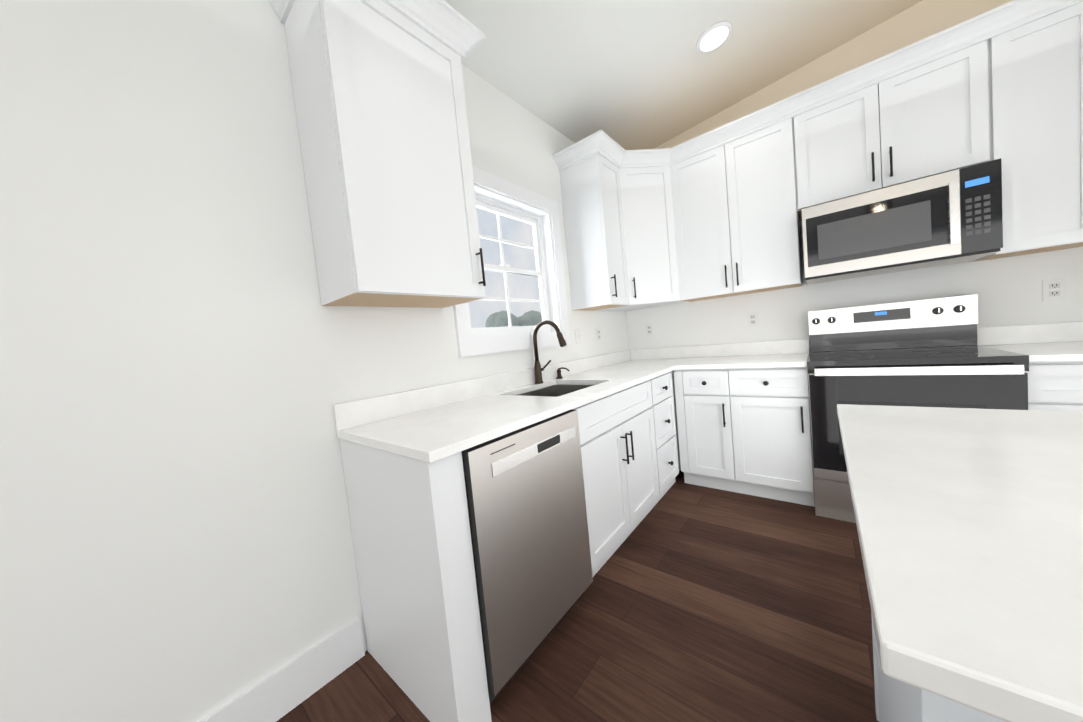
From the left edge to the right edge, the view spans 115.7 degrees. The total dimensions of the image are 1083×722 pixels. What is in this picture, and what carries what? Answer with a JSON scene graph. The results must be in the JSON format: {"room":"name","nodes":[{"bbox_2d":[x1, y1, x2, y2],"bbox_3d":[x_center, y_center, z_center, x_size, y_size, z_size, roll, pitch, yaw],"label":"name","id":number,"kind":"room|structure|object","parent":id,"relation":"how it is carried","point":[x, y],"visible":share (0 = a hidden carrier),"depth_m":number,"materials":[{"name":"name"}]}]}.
{"room":"kitchen","nodes":[
{"label":"kitchen","id":0,"kind":"room"},
{"bbox_2d":[0,0,628,721],"bbox_3d":[-1.610,-0.367,0.485,0.120,3.350,7.514,-3,4,40],"label":"wall","id":1,"kind":"structure","parent":0,"point":[188,360],"depth_m":1.01,"materials":[{"name":"white paint"}]},
{"bbox_2d":[198,617,364,721],"bbox_3d":[-2.247,1.358,-0.495,0.016,0.155,4.840,-3,4,40],"label":"baseboard","id":2,"kind":"structure","parent":1,"relation":"attached to","point":[279,693],"depth_m":1.17,"materials":[{"name":"white paint"}]},
{"bbox_2d":[268,0,485,307],"bbox_3d":[-0.569,-0.805,1.356,0.406,1.120,0.704,-3,4,40],"label":"upper cabinet","id":3,"kind":"object","parent":1,"relation":"attached to","point":[379,100],"visible":1,"depth_m":1.23,"materials":[{"name":"white wood"}]},
{"bbox_2d":[453,166,570,356],"bbox_3d":[-0.204,-0.591,2.184,0.138,1.046,1.015,-3,4,40],"label":"window unit","id":4,"kind":"structure","parent":1,"relation":"in","point":[499,209],"depth_m":2.26,"materials":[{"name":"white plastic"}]},
{"bbox_2d":[575,329,581,343],"bbox_3d":[0.291,-0.194,2.674,0.012,0.116,0.072,-3,4,40],"label":"light switch","id":5,"kind":"object","parent":1,"relation":"attached to","point":[578,336],"visible":1,"depth_m":2.67,"materials":[{"name":"white plastic"}]},
{"bbox_2d":[556,132,639,310],"bbox_3d":[0.444,-0.983,2.624,0.367,1.134,0.377,-3,4,40],"label":"upper cabinet","id":6,"kind":"object","parent":1,"relation":"attached to","point":[591,174],"depth_m":2.50,"materials":[{"name":"white wood"}]},
{"bbox_2d":[596,328,601,340],"bbox_3d":[0.491,-0.228,2.921,0.009,0.116,0.072,-3,4,40],"label":"electrical outlet","id":7,"kind":"object","parent":1,"relation":"attached to","point":[598,333],"visible":1,"depth_m":2.91,"materials":[{"name":"white plastic"}]},
{"bbox_2d":[276,470,878,721],"bbox_3d":[2.636,0.990,-0.508,8.185,0.050,11.050,-3,4,40],"label":"floor","id":8,"kind":"structure","parent":0,"point":[695,603],"depth_m":1.30,"materials":[{"name":"brown wood"}]},
{"bbox_2d":[461,409,592,703],"bbox_3d":[-0.219,0.686,1.462,0.600,0.877,0.596,-3,4,40],"label":"dishwasher","id":9,"kind":"object","parent":8,"relation":"on","point":[526,500],"visible":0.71,"depth_m":1.20,"materials":[{"name":"grey metal"}]},
{"bbox_2d":[577,410,662,576],"bbox_3d":[0.234,0.717,2.067,0.623,0.660,0.874,-3,4,40],"label":"base cabinet","id":10,"kind":"object","parent":8,"relation":"on","point":[623,479],"depth_m":1.79,"materials":[{"name":"white paint"}]},
{"bbox_2d":[572,370,680,495],"bbox_3d":[0.604,0.542,2.526,0.623,0.884,0.457,-3,4,40],"label":"base cabinet","id":11,"kind":"object","parent":8,"relation":"on","point":[657,393],"depth_m":2.30,"materials":[{"name":"white paint"}]},
{"bbox_2d":[333,346,692,462],"bbox_3d":[0.299,0.189,2.147,0.660,0.346,2.665,-3,4,40],"label":"countertop","id":12,"kind":"structure","parent":11,"relation":"on","point":[431,424],"depth_m":1.52,"materials":[{"name":"stone"}]},
{"bbox_2d":[533,320,569,383],"bbox_3d":[0.115,-0.068,2.208,0.267,0.395,0.273,-3,4,40],"label":"faucet","id":13,"kind":"object","parent":12,"relation":"on","point":[539,369],"visible":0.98,"depth_m":2.18,"materials":[{"name":"brown metal"}]},
{"bbox_2d":[674,366,814,506],"bbox_3d":[1.496,0.457,2.509,0.778,0.884,0.656,-3,4,40],"label":"base cabinet","id":14,"kind":"object","parent":8,"relation":"on","point":[745,431],"visible":0.98,"depth_m":2.25,"materials":[{"name":"white paint"}]},
{"bbox_2d":[677,339,809,369],"bbox_3d":[1.465,-0.050,2.472,0.743,0.132,0.645,-3,4,40],"label":"countertop","id":15,"kind":"structure","parent":14,"relation":"on","point":[780,353],"depth_m":2.56,"materials":[{"name":"stone"}]},
{"bbox_2d":[808,294,1028,522],"bbox_3d":[2.038,0.271,1.966,0.753,1.212,0.750,-3,4,40],"label":"range","id":16,"kind":"object","parent":8,"relation":"on","point":[963,373],"visible":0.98,"depth_m":1.91,"materials":[{"name":"silver metal"}]},
{"bbox_2d":[872,636,980,721],"bbox_3d":[1.338,0.605,0.214,1.580,0.884,0.688,-3,4,40],"label":"kitchen island","id":17,"kind":"object","parent":8,"relation":"on","point":[891,704],"depth_m":0.58,"materials":[{"name":"white paint"}]},
{"bbox_2d":[837,404,1082,721],"bbox_3d":[1.225,0.160,0.110,1.680,0.030,0.956,-3,4,40],"label":"island countertop","id":18,"kind":"structure","parent":17,"relation":"on","point":[969,521],"depth_m":0.37,"materials":[{"name":"white stone"}]},
{"bbox_2d":[1026,361,1082,411],"bbox_3d":[2.619,0.402,1.582,0.611,0.884,0.656,-3,4,40],"label":"base cabinet","id":19,"kind":"object","parent":8,"relation":"on","point":[1055,386],"visible":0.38,"depth_m":1.48,"materials":[{"name":"white paint"}]},
{"bbox_2d":[975,321,1082,361],"bbox_3d":[2.574,-0.105,1.558,0.611,0.132,0.643,-3,4,40],"label":"countertop","id":20,"kind":"structure","parent":19,"relation":"on","point":[1055,342],"depth_m":1.80,"materials":[{"name":"stone"}]},
{"bbox_2d":[444,0,922,149],"bbox_3d":[1.261,-1.845,-1.989,7.805,0.543,7.634,-3,4,40],"label":"ceiling","id":21,"kind":"structure","parent":0,"point":[634,74],"depth_m":2.04,"materials":[{"name":"paint"}]},
{"bbox_2d":[696,21,731,52],"bbox_3d":[1.008,-1.889,1.992,0.189,0.028,0.190,-3,4,40],"label":"recessed light","id":22,"kind":"object","parent":21,"relation":"in","point":[714,37],"visible":1,"depth_m":1.98,"materials":[{"name":"white paint"}]},
{"bbox_2d":[626,0,1082,352],"bbox_3d":[3.756,-0.914,0.978,7.805,3.350,0.120,-3,4,40],"label":"wall","id":23,"kind":"structure","parent":0,"point":[1008,290],"depth_m":2.20,"materials":[{"name":"paint"}]},
{"bbox_2d":[645,323,653,335],"bbox_3d":[1.020,-0.296,3.219,0.072,0.116,0.009,-3,4,40],"label":"electrical outlet","id":24,"kind":"object","parent":23,"relation":"attached to","point":[649,329],"visible":1,"depth_m":3.21,"materials":[{"name":"white plastic"}]},
{"bbox_2d":[612,146,695,310],"bbox_3d":[0.823,-1.032,2.849,0.668,1.134,0.668,-3,4,40],"label":"upper cabinet","id":25,"kind":"object","parent":23,"relation":"attached to","point":[651,186],"depth_m":2.66,"materials":[{"name":"white wood"}]},
{"bbox_2d":[676,89,811,300],"bbox_3d":[1.435,-1.074,2.537,0.884,1.134,0.367,-3,4,40],"label":"upper cabinet","id":26,"kind":"object","parent":23,"relation":"attached to","point":[714,213],"depth_m":2.37,"materials":[{"name":"white wood"}]},
{"bbox_2d":[747,312,758,326],"bbox_3d":[1.667,-0.328,2.684,0.072,0.116,0.009,-3,4,40],"label":"electrical outlet","id":27,"kind":"object","parent":23,"relation":"attached to","point":[753,320],"visible":1,"depth_m":2.68,"materials":[{"name":"white plastic"}]},
{"bbox_2d":[808,12,999,205],"bbox_3d":[2.017,-1.336,2.050,0.782,0.668,0.328,-3,4,40],"label":"upper cabinet","id":28,"kind":"object","parent":23,"relation":"attached to","point":[931,108],"depth_m":1.85,"materials":[{"name":"white wood"}]},
{"bbox_2d":[801,158,1002,284],"bbox_3d":[2.031,-0.751,2.017,0.750,0.428,0.485,-3,4,40],"label":"microwave","id":29,"kind":"object","parent":28,"relation":"attached to","point":[950,217],"visible":1,"depth_m":1.82,"materials":[{"name":"silver metal"}]},
{"bbox_2d":[972,0,1082,261],"bbox_3d":[2.551,-1.130,1.641,0.680,1.134,0.328,-3,4,40],"label":"upper cabinet","id":30,"kind":"object","parent":23,"relation":"attached to","point":[1039,43],"depth_m":1.60,"materials":[{"name":"white wood"}]},
{"bbox_2d":[1042,277,1065,301],"bbox_3d":[2.726,-0.379,1.810,0.072,0.116,0.009,-3,4,40],"label":"electrical outlet","id":31,"kind":"object","parent":23,"relation":"attached to","point":[1053,289],"visible":1,"depth_m":1.81,"materials":[{"name":"white plastic"}]},
{"label":"outside","id":32,"kind":"structure","parent":0,"visible":0},
{"bbox_2d":[469,208,540,327],"bbox_3d":[-6.096,-3.520,13.401,0.001,15.000,28.000,-3,4,40],"label":"sky","id":33,"kind":"structure","parent":32,"point":[519,286],"depth_m":18.62,"materials":[{"name":"white"}]},
{"bbox_2d":[485,310,541,326],"bbox_3d":[-0.840,-0.249,13.262,1.509,3.505,2.604,-3,4,40],"label":"tree","id":34,"kind":"object","parent":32,"point":[528,318],"visible":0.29,"depth_m":12.46,"materials":[{"name":"green plant"}]}
]}

